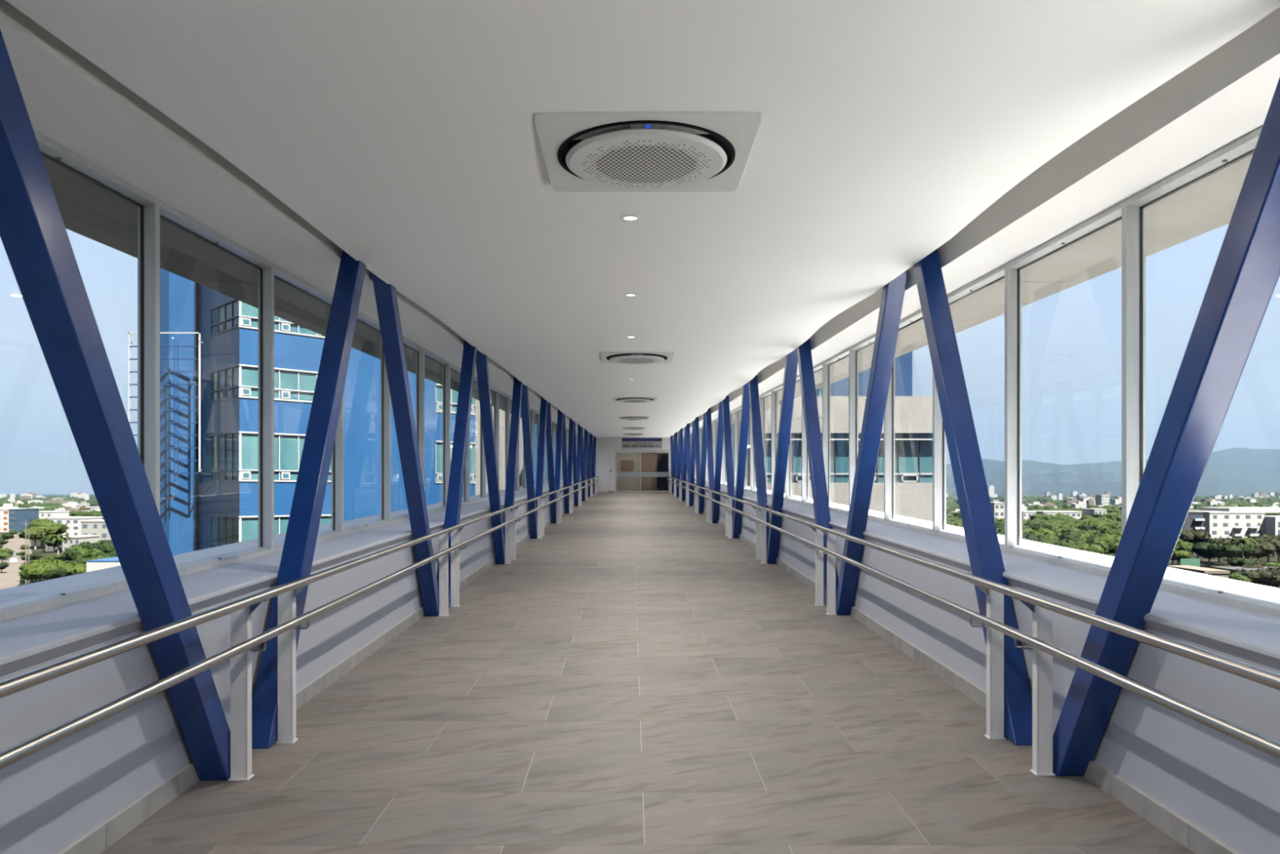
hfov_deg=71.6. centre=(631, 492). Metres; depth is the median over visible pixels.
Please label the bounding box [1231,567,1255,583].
tree
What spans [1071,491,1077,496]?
house
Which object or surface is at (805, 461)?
window
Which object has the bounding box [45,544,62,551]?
house
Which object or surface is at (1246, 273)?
brace
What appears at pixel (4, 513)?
building
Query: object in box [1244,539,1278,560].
tree
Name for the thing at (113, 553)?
tree
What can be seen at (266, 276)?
window
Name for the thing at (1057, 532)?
tree
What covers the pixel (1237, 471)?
mountain range
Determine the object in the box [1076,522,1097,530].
tree
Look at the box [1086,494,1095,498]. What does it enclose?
house
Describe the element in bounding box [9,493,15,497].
house
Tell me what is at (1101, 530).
tree
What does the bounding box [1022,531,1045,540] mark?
tree
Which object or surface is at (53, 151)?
window
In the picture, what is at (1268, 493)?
house
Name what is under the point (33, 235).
brace
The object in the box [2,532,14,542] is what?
tree
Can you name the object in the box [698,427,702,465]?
window
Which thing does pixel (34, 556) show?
tree
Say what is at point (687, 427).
brace
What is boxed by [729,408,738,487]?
window
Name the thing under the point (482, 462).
window
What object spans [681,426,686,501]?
brace
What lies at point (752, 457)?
window
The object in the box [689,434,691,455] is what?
window
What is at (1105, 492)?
house
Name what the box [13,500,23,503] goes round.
house
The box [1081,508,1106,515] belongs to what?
house
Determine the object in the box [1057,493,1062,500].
house
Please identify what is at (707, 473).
window
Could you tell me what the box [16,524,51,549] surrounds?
tree
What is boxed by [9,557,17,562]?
car
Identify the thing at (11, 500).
house
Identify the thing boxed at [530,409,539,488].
window
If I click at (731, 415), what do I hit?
window
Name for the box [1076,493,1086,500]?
house
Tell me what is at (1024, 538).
tree
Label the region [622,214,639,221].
recessed light
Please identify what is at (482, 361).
brace
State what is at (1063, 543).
tree
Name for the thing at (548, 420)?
brace
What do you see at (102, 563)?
building
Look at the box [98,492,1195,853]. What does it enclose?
floor
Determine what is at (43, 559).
tree
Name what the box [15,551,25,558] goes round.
tree
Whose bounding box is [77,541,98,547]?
tree
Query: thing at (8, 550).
tree
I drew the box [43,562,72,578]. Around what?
tree
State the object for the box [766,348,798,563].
brace
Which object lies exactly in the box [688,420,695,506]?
brace
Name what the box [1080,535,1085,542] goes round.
tree
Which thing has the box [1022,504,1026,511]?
house
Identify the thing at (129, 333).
lattice frame
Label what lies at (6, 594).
trim
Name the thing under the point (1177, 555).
tree
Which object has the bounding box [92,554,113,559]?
tree
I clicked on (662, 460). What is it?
glass panel
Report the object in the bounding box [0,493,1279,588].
ground
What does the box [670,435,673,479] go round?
brace
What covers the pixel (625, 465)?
notice board
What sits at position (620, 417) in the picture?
air conditioner
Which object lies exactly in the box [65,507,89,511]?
house
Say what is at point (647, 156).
air conditioner
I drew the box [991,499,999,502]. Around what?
house
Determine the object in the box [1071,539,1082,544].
tree
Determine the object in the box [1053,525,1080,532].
tree
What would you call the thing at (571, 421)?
brace
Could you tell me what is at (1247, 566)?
tree
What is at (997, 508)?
apartment block
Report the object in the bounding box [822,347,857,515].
window
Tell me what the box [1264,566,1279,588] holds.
tree
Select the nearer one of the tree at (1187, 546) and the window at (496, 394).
the window at (496, 394)
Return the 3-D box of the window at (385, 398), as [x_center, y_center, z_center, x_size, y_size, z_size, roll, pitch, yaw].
[-2.750,-0.768,10.697,0.100,2.253,1.626,0,0,0]
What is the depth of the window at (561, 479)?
34.19 m
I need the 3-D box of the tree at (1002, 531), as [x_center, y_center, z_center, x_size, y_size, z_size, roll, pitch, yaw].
[126.529,16.873,296.492,10.825,9.479,11.366,0,0,-44]
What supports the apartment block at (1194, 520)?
on the ground
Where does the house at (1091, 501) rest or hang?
on the ground
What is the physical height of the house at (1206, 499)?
14.146 m
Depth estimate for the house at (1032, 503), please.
895.01 m
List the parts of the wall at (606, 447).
riser door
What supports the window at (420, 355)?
in the wall at (55, 795)
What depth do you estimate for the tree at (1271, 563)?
219.25 m
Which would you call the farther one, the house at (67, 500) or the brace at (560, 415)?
the house at (67, 500)
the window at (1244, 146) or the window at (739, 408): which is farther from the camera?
the window at (739, 408)
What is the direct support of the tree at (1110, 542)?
on the ground
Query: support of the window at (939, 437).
in the wall at (1225, 786)
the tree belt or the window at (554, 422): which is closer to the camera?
the window at (554, 422)
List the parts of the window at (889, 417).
head rail, sill rail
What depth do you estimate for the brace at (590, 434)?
45.10 m
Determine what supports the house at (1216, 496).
on the ground
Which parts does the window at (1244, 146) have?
head rail, sill rail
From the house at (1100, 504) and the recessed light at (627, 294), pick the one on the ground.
the house at (1100, 504)
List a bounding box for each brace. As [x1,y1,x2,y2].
[0,29,230,780]
[252,250,366,748]
[371,272,439,615]
[437,340,476,607]
[475,349,505,564]
[502,376,522,549]
[520,383,537,538]
[535,396,547,519]
[546,402,556,523]
[554,408,563,511]
[561,413,568,513]
[567,417,573,490]
[572,421,578,506]
[577,423,582,502]
[580,426,585,501]
[583,428,587,489]
[586,431,590,497]
[589,432,592,478]
[591,435,594,493]
[593,435,595,476]
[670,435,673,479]
[671,434,675,493]
[674,431,677,496]
[676,431,680,497]
[679,428,683,496]
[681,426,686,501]
[685,423,690,497]
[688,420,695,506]
[693,417,700,500]
[698,412,706,513]
[705,408,714,519]
[711,400,724,523]
[722,395,734,531]
[732,382,750,537]
[748,375,768,551]
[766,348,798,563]
[796,337,838,606]
[835,269,908,614]
[913,248,1032,745]
[1053,77,1279,776]
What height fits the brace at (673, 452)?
3.199 m
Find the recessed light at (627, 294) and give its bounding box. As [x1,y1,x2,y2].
[625,293,636,296]
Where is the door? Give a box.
[614,449,670,492]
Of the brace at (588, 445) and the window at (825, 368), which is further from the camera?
the brace at (588, 445)
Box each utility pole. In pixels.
[22,520,30,583]
[24,529,32,582]
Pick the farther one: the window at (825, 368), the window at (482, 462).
the window at (482, 462)
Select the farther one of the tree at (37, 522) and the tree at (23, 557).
the tree at (37, 522)
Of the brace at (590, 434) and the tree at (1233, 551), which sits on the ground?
the tree at (1233, 551)
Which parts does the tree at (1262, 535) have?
crown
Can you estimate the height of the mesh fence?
5.523 m
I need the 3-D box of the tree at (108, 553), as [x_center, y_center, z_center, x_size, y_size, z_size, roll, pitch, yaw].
[-139.367,18.779,234.274,6.833,5.658,6.806,0,0,-1]
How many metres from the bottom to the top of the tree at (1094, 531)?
8.661 m
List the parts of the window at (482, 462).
head rail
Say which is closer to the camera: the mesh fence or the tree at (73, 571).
the tree at (73, 571)
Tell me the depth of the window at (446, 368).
13.13 m
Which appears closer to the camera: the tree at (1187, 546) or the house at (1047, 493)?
the tree at (1187, 546)
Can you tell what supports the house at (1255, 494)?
on the ground
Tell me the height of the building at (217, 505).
45.000 m
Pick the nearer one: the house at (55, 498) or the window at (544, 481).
the window at (544, 481)
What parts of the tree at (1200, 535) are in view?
crown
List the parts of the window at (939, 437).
sill rail, head rail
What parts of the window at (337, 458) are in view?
sill rail, head rail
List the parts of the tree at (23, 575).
crown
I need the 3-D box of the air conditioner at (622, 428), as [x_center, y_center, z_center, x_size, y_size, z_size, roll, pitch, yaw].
[0.070,-2.682,37.200,1.020,0.085,1.020,0,0,0]
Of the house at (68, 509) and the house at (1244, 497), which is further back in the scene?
the house at (1244, 497)
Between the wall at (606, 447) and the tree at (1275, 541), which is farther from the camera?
the tree at (1275, 541)
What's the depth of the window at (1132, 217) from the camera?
5.10 m
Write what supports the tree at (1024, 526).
on the ground
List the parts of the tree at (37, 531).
crown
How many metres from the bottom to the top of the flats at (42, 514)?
10.839 m
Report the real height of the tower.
47.000 m
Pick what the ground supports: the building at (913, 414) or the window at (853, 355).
the building at (913, 414)
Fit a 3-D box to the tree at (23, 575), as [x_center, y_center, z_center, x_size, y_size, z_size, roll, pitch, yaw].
[-138.433,19.183,205.336,6.787,4.849,5.949,0,0,-20]
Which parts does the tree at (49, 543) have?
crown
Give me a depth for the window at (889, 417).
9.96 m
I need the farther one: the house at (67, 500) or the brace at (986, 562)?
the house at (67, 500)
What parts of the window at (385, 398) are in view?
sill rail, head rail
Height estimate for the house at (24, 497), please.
14.695 m
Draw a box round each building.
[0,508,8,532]
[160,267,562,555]
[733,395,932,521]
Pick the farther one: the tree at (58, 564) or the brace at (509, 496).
the tree at (58, 564)
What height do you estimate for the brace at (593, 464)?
3.199 m
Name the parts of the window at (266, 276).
head rail, sill rail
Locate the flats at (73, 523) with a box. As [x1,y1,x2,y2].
[48,516,102,536]
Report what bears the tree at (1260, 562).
on the ground
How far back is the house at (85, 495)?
1736.59 m
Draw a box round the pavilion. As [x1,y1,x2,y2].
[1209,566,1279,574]
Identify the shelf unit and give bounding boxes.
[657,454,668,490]
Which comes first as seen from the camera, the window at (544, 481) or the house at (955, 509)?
the window at (544, 481)
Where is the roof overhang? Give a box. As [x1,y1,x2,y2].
[712,154,1253,431]
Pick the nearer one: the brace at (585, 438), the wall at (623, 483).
the brace at (585, 438)
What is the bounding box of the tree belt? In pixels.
[0,494,103,519]
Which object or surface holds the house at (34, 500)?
on the ground
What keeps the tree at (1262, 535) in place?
on the ground
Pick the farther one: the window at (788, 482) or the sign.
the sign
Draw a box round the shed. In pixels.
[1167,564,1230,578]
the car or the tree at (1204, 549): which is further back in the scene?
the car
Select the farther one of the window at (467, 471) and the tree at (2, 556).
the tree at (2, 556)
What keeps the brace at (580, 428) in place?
on the floor
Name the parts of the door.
rail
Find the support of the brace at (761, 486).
on the floor
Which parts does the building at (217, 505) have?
pane, pane, pane, pane, pane, pane, pane, pane, pane, pane, pane, pane, pane, pane, pane, pane, pane, pane, pane, pane, pane, pane, pane, pane, pane, pane, pane, pane, pane, pane, pane, pane, pane, pane, pane, pane, pane, pane, pane, pane, pane, pane, pane, pane, pane, pane, pane, pane, pane, pane, pane, pane, pane, pane, pane, pane, pane, pane, pane, pane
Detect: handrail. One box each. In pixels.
[0,475,599,780]
[666,475,1279,775]
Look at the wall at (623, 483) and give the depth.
54.20 m
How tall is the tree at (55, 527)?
11.871 m
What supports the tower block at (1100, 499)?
on the ground
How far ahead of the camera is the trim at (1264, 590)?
6.63 m
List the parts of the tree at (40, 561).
crown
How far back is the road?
264.37 m
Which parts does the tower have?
pane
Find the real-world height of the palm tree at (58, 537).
8.844 m
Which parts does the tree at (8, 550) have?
crown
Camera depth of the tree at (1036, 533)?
273.56 m
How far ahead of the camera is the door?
51.08 m
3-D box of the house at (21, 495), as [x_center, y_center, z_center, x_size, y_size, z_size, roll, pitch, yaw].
[-1223.532,12.346,1794.291,15.232,18.508,12.186,0,0,0]
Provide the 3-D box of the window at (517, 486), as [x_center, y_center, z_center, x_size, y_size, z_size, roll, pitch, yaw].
[-2.750,-1.125,22.037,0.100,2.253,1.626,0,0,0]
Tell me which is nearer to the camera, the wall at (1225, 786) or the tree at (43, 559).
the wall at (1225, 786)
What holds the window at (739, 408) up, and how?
in the wall at (1225, 786)
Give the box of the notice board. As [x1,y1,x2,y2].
[620,460,634,471]
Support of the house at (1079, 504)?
on the ground
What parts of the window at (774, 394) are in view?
head rail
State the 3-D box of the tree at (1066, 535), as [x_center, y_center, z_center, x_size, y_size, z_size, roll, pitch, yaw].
[136.731,16.664,278.636,8.971,9.898,11.322,0,0,42]
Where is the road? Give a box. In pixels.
[0,532,31,589]
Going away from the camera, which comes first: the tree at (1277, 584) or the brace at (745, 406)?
the brace at (745, 406)
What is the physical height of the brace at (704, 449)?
3.199 m
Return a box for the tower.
[712,351,912,484]
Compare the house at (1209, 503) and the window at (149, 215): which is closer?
the window at (149, 215)
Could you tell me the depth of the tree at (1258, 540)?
275.37 m
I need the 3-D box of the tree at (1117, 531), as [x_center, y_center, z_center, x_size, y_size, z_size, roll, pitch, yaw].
[150.515,16.530,279.606,10.900,10.168,9.555,0,0,36]
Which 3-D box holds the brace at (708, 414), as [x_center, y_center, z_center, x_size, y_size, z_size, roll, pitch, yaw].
[2.257,-0.830,25.484,0.155,3.315,1.902,0,0,0]
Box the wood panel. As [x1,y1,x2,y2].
[640,452,656,490]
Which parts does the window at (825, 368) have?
sill rail, head rail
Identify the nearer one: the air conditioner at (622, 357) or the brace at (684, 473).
the air conditioner at (622, 357)
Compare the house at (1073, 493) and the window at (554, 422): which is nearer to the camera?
the window at (554, 422)
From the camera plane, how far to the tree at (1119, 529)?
307.80 m
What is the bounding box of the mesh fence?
[1180,558,1199,566]
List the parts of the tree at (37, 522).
crown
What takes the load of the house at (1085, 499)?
on the ground
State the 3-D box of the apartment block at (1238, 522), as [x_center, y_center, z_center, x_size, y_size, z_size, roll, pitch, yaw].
[259.093,14.097,376.025,42.355,15.005,32.250,0,0,0]
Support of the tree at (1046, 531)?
on the ground
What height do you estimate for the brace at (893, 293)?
3.199 m
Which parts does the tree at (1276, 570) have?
crown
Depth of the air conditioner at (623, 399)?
20.52 m
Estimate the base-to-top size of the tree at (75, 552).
8.059 m
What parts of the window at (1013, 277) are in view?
sill rail, head rail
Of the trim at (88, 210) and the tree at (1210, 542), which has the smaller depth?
the trim at (88, 210)
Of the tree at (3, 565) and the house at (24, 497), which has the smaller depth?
the tree at (3, 565)
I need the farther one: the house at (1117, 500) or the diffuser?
the house at (1117, 500)
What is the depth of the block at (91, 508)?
640.88 m
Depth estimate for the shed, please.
192.05 m
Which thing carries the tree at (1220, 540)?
on the ground
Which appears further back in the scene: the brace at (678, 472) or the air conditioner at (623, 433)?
the air conditioner at (623, 433)
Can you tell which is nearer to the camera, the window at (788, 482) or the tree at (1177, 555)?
the window at (788, 482)
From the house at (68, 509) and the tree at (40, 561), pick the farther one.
the house at (68, 509)
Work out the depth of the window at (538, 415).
26.09 m
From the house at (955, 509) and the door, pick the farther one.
the house at (955, 509)
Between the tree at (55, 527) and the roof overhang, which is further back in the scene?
the tree at (55, 527)
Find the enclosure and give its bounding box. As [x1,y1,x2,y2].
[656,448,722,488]
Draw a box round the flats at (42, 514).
[38,511,69,519]
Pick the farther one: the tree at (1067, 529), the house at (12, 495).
the house at (12, 495)
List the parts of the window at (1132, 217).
sill rail, head rail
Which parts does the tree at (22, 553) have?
crown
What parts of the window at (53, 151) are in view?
sill rail, head rail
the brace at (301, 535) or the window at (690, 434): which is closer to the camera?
the brace at (301, 535)
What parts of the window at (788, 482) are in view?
head rail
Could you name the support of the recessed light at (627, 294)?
in the ceiling
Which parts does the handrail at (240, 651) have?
foot plate, post, post, foot plate, post, post, post, post, post, post, post, post, post, post, post, post, post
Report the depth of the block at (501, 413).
38.00 m
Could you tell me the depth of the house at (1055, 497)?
2235.27 m
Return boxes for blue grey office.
[8,508,39,533]
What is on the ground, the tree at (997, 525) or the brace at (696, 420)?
the tree at (997, 525)
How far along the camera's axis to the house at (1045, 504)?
919.60 m
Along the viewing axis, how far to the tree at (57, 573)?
202.50 m
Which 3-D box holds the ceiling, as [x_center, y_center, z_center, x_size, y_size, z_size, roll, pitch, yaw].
[0.048,-2.305,23.050,4.230,1.862,55.900,0,0,0]
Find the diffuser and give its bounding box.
[623,217,636,219]
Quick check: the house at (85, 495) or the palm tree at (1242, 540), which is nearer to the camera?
the palm tree at (1242, 540)
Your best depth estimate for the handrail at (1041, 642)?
4.57 m
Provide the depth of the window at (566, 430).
37.43 m
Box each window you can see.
[0,128,155,621]
[137,197,271,576]
[257,262,342,553]
[331,311,389,536]
[380,333,423,524]
[416,347,449,515]
[442,362,469,506]
[463,376,485,504]
[480,384,498,500]
[493,389,509,496]
[505,395,519,493]
[515,437,526,492]
[523,406,533,488]
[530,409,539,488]
[536,413,545,486]
[542,449,548,485]
[546,419,554,483]
[551,421,557,464]
[560,457,563,481]
[565,428,568,460]
[575,433,577,457]
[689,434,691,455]
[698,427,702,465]
[702,426,708,480]
[711,420,716,475]
[720,432,726,485]
[722,413,732,486]
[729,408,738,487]
[734,405,746,488]
[743,411,755,492]
[750,395,764,493]
[760,389,777,497]
[771,383,791,500]
[785,374,808,504]
[802,361,830,506]
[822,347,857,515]
[849,333,894,524]
[884,308,946,535]
[934,262,1022,552]
[1007,199,1145,576]
[1126,125,1279,617]
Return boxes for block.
[84,506,100,511]
[475,399,523,495]
[1095,494,1110,505]
[1182,511,1204,531]
[1189,506,1279,538]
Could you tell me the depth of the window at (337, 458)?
8.27 m
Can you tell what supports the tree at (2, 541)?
on the ground
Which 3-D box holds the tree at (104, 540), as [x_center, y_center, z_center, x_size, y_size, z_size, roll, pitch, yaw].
[-163.757,18.029,277.328,8.808,7.161,6.982,0,0,33]
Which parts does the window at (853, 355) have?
head rail, sill rail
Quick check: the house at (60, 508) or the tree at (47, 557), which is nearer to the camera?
the tree at (47, 557)
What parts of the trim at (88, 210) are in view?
panel, panel, panel, panel, panel, panel, panel, panel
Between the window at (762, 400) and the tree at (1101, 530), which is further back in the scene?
the tree at (1101, 530)
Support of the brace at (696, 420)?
on the floor
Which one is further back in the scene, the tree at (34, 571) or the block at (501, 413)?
the tree at (34, 571)
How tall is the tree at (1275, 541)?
9.159 m
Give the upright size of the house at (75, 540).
5.924 m
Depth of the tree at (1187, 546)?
259.26 m
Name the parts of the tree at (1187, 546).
crown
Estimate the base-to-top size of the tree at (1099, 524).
10.582 m
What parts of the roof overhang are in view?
panel, panel, panel, panel, panel, panel, panel, panel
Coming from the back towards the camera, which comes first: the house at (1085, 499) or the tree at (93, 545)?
the house at (1085, 499)
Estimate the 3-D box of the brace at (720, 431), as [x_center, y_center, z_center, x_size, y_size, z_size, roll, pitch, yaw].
[2.257,-0.757,23.149,0.155,3.199,2.099,0,0,0]
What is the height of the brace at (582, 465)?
3.199 m
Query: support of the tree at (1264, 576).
on the ground
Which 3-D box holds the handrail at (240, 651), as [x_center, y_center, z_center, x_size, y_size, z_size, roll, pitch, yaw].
[-1.947,0.329,22.939,0.192,2.528,54.877,0,0,0]
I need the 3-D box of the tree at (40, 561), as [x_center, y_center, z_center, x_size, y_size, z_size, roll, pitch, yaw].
[-141.732,18.750,215.149,7.133,5.717,8.137,0,0,-6]
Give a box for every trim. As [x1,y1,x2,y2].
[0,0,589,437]
[0,478,562,603]
[41,155,555,432]
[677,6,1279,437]
[720,481,1279,599]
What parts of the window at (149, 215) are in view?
head rail, sill rail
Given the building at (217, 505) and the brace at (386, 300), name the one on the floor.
the brace at (386, 300)
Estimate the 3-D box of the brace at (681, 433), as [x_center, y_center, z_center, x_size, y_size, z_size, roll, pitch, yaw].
[2.257,-1.290,40.094,0.155,3.315,1.902,0,0,0]
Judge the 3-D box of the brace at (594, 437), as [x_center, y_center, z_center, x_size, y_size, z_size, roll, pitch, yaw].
[-2.115,-1.595,49.774,0.150,3.315,1.902,0,0,0]
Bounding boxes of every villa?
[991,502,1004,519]
[1022,511,1036,519]
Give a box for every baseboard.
[57,503,574,853]
[684,498,1239,853]
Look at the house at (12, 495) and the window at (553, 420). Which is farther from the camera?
the house at (12, 495)
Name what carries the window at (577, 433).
in the wall at (55, 795)
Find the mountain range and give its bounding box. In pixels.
[946,447,1279,496]
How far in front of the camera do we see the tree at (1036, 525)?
341.29 m
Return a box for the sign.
[622,438,662,448]
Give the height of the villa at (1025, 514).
10.839 m
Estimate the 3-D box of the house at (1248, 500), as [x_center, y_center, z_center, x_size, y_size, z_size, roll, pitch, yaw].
[794.683,14.871,1139.020,7.655,13.457,6.124,0,0,0]
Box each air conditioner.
[533,111,762,191]
[600,351,674,364]
[613,396,657,402]
[617,416,649,419]
[621,426,645,429]
[622,433,643,435]
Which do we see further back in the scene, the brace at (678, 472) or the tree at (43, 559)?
the tree at (43, 559)
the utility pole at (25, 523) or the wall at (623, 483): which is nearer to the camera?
the wall at (623, 483)
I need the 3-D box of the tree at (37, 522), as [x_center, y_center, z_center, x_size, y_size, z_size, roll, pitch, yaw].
[-230.641,15.913,347.911,14.490,11.404,14.548,0,0,44]
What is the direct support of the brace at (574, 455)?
on the floor
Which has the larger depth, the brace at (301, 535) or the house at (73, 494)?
the house at (73, 494)
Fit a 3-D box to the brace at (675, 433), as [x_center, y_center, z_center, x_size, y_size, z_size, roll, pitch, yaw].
[2.257,-1.444,44.964,0.155,3.315,1.902,0,0,0]
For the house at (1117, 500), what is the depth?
1086.20 m
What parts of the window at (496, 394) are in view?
head rail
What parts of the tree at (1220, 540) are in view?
crown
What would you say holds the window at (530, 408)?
in the wall at (55, 795)
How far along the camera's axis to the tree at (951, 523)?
321.71 m
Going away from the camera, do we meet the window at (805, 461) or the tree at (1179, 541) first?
the window at (805, 461)
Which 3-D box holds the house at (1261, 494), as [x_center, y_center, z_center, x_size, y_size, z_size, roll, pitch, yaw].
[1541.967,10.675,2172.951,17.599,21.849,14.080,0,0,0]
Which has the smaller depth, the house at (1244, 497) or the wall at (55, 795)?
the wall at (55, 795)
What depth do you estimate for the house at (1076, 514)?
520.02 m
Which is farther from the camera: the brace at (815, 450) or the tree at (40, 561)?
the tree at (40, 561)
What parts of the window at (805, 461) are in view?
sill rail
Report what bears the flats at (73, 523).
on the ground
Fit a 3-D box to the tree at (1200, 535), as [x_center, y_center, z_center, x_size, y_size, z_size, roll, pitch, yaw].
[180.199,16.486,282.620,10.291,10.256,10.388,0,0,-30]
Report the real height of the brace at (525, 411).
3.199 m
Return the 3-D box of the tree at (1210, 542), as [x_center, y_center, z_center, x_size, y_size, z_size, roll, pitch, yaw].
[179.618,17.679,271.985,9.633,7.863,9.723,0,0,-25]
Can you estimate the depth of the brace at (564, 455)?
27.92 m
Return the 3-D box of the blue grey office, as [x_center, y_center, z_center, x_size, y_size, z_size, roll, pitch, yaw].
[-327.941,15.208,479.000,4.111,12.785,18.300,0,0,0]
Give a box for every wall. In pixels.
[0,475,586,853]
[586,435,680,492]
[616,452,640,490]
[680,475,1279,853]
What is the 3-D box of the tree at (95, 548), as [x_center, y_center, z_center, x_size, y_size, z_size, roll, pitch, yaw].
[-149.493,18.505,244.359,8.481,6.207,8.750,0,0,13]
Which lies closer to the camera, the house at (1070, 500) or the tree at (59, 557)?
the tree at (59, 557)
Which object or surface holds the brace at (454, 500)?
on the floor
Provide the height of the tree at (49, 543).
6.229 m
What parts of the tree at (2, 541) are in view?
crown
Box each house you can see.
[0,503,17,508]
[8,497,15,502]
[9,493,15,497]
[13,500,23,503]
[19,495,31,499]
[20,493,32,498]
[25,492,35,497]
[27,499,42,503]
[42,499,57,502]
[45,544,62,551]
[52,497,63,500]
[54,507,65,511]
[62,499,78,502]
[62,502,77,506]
[62,534,100,551]
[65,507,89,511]
[66,508,86,511]
[70,492,78,497]
[77,493,88,500]
[77,501,89,506]
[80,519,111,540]
[949,508,959,512]
[986,484,994,497]
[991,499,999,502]
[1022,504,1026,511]
[1024,502,1042,506]
[1035,511,1081,519]
[1040,502,1054,506]
[1044,491,1050,496]
[1048,495,1057,500]
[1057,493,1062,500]
[1062,498,1079,503]
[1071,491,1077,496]
[1071,501,1086,508]
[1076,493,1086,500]
[1079,497,1093,501]
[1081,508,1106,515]
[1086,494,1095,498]
[1086,498,1094,505]
[1093,503,1108,506]
[1104,491,1111,496]
[1110,497,1121,504]
[1200,497,1216,502]
[1206,499,1217,506]
[1210,494,1223,499]
[1239,496,1251,499]
[1246,498,1256,502]
[1251,492,1259,497]
[1257,492,1267,497]
[1266,503,1278,506]
[1267,492,1274,495]
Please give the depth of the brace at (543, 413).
20.64 m
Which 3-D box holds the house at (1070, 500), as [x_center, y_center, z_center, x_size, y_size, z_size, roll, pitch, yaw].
[540.009,14.656,1091.463,14.678,13.889,11.743,0,0,0]
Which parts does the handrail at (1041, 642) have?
post, post, post, post, post, post, post, post, post, post, post, post, post, post, foot plate, foot plate, post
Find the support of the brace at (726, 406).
on the floor
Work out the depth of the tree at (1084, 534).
291.85 m
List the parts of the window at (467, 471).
sill rail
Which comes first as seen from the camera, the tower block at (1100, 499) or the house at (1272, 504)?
the house at (1272, 504)
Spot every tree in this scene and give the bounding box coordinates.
[0,538,7,547]
[0,551,12,562]
[0,560,9,573]
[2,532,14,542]
[2,547,13,559]
[8,529,17,534]
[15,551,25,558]
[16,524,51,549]
[17,570,33,582]
[21,544,30,549]
[21,555,27,560]
[21,560,52,581]
[26,518,57,547]
[26,553,42,559]
[27,517,70,534]
[27,558,52,580]
[37,557,50,561]
[40,536,62,551]
[43,533,71,554]
[43,554,54,559]
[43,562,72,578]
[44,559,75,568]
[44,567,67,578]
[53,554,63,560]
[62,544,102,561]
[66,555,97,564]
[69,565,86,575]
[71,561,86,568]
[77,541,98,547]
[86,543,97,549]
[91,547,102,552]
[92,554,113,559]
[96,538,111,544]
[97,541,115,552]
[100,552,114,557]
[105,550,117,556]
[946,520,956,526]
[955,523,963,527]
[995,523,1004,528]
[997,528,1004,534]
[1022,524,1031,528]
[1022,527,1032,533]
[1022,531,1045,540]
[1022,535,1035,541]
[1023,519,1053,530]
[1026,527,1057,536]
[1030,529,1060,540]
[1032,537,1077,549]
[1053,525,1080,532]
[1054,530,1062,535]
[1057,529,1082,541]
[1061,526,1088,533]
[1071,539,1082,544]
[1075,542,1107,554]
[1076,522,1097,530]
[1076,530,1093,538]
[1080,532,1102,543]
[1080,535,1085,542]
[1084,520,1102,527]
[1084,531,1121,554]
[1085,528,1098,533]
[1097,524,1112,528]
[1097,526,1111,533]
[1103,526,1121,533]
[1103,552,1115,556]
[1108,528,1121,536]
[1110,522,1121,528]
[1169,549,1193,564]
[1175,537,1184,549]
[1175,541,1194,564]
[1178,528,1214,558]
[1191,541,1222,566]
[1205,538,1230,562]
[1208,535,1244,564]
[1217,543,1257,559]
[1225,537,1259,558]
[1228,556,1256,566]
[1228,572,1253,582]
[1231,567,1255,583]
[1240,563,1262,568]
[1240,566,1279,587]
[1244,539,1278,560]
[1252,536,1274,561]
[1254,558,1274,566]
[1256,532,1279,555]
[1257,573,1279,587]
[1261,534,1279,563]
[1262,561,1279,567]
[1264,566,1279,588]
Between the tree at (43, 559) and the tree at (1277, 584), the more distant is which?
the tree at (43, 559)
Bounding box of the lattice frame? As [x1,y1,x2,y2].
[128,332,204,481]
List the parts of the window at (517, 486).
sill rail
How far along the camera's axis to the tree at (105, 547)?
264.05 m
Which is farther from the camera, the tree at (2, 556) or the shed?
the tree at (2, 556)
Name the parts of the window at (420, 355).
sill rail, head rail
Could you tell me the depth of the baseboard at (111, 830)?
4.29 m
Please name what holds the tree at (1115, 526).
on the ground
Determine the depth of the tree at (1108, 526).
332.81 m
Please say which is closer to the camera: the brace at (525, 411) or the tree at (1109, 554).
the brace at (525, 411)
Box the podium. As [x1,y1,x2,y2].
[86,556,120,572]
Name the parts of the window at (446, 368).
head rail, sill rail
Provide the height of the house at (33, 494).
21.083 m
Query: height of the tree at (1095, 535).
10.066 m
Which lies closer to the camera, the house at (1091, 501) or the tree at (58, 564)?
the tree at (58, 564)
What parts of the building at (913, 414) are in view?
pane, pane, pane, window post, pane, pane, pane, pane, window post, pane, pane, window post, pane, pane, window post, pane, pane, window post, pane, pane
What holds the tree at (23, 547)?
on the ground
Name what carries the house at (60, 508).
on the ground
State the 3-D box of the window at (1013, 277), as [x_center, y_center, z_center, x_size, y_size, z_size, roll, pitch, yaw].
[2.895,-0.675,7.527,0.110,2.266,1.626,0,0,0]
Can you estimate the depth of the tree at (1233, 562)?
222.87 m
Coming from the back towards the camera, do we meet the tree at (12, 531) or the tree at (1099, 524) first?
the tree at (12, 531)
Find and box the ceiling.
[5,0,1279,437]
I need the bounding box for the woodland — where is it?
[946,494,1279,529]

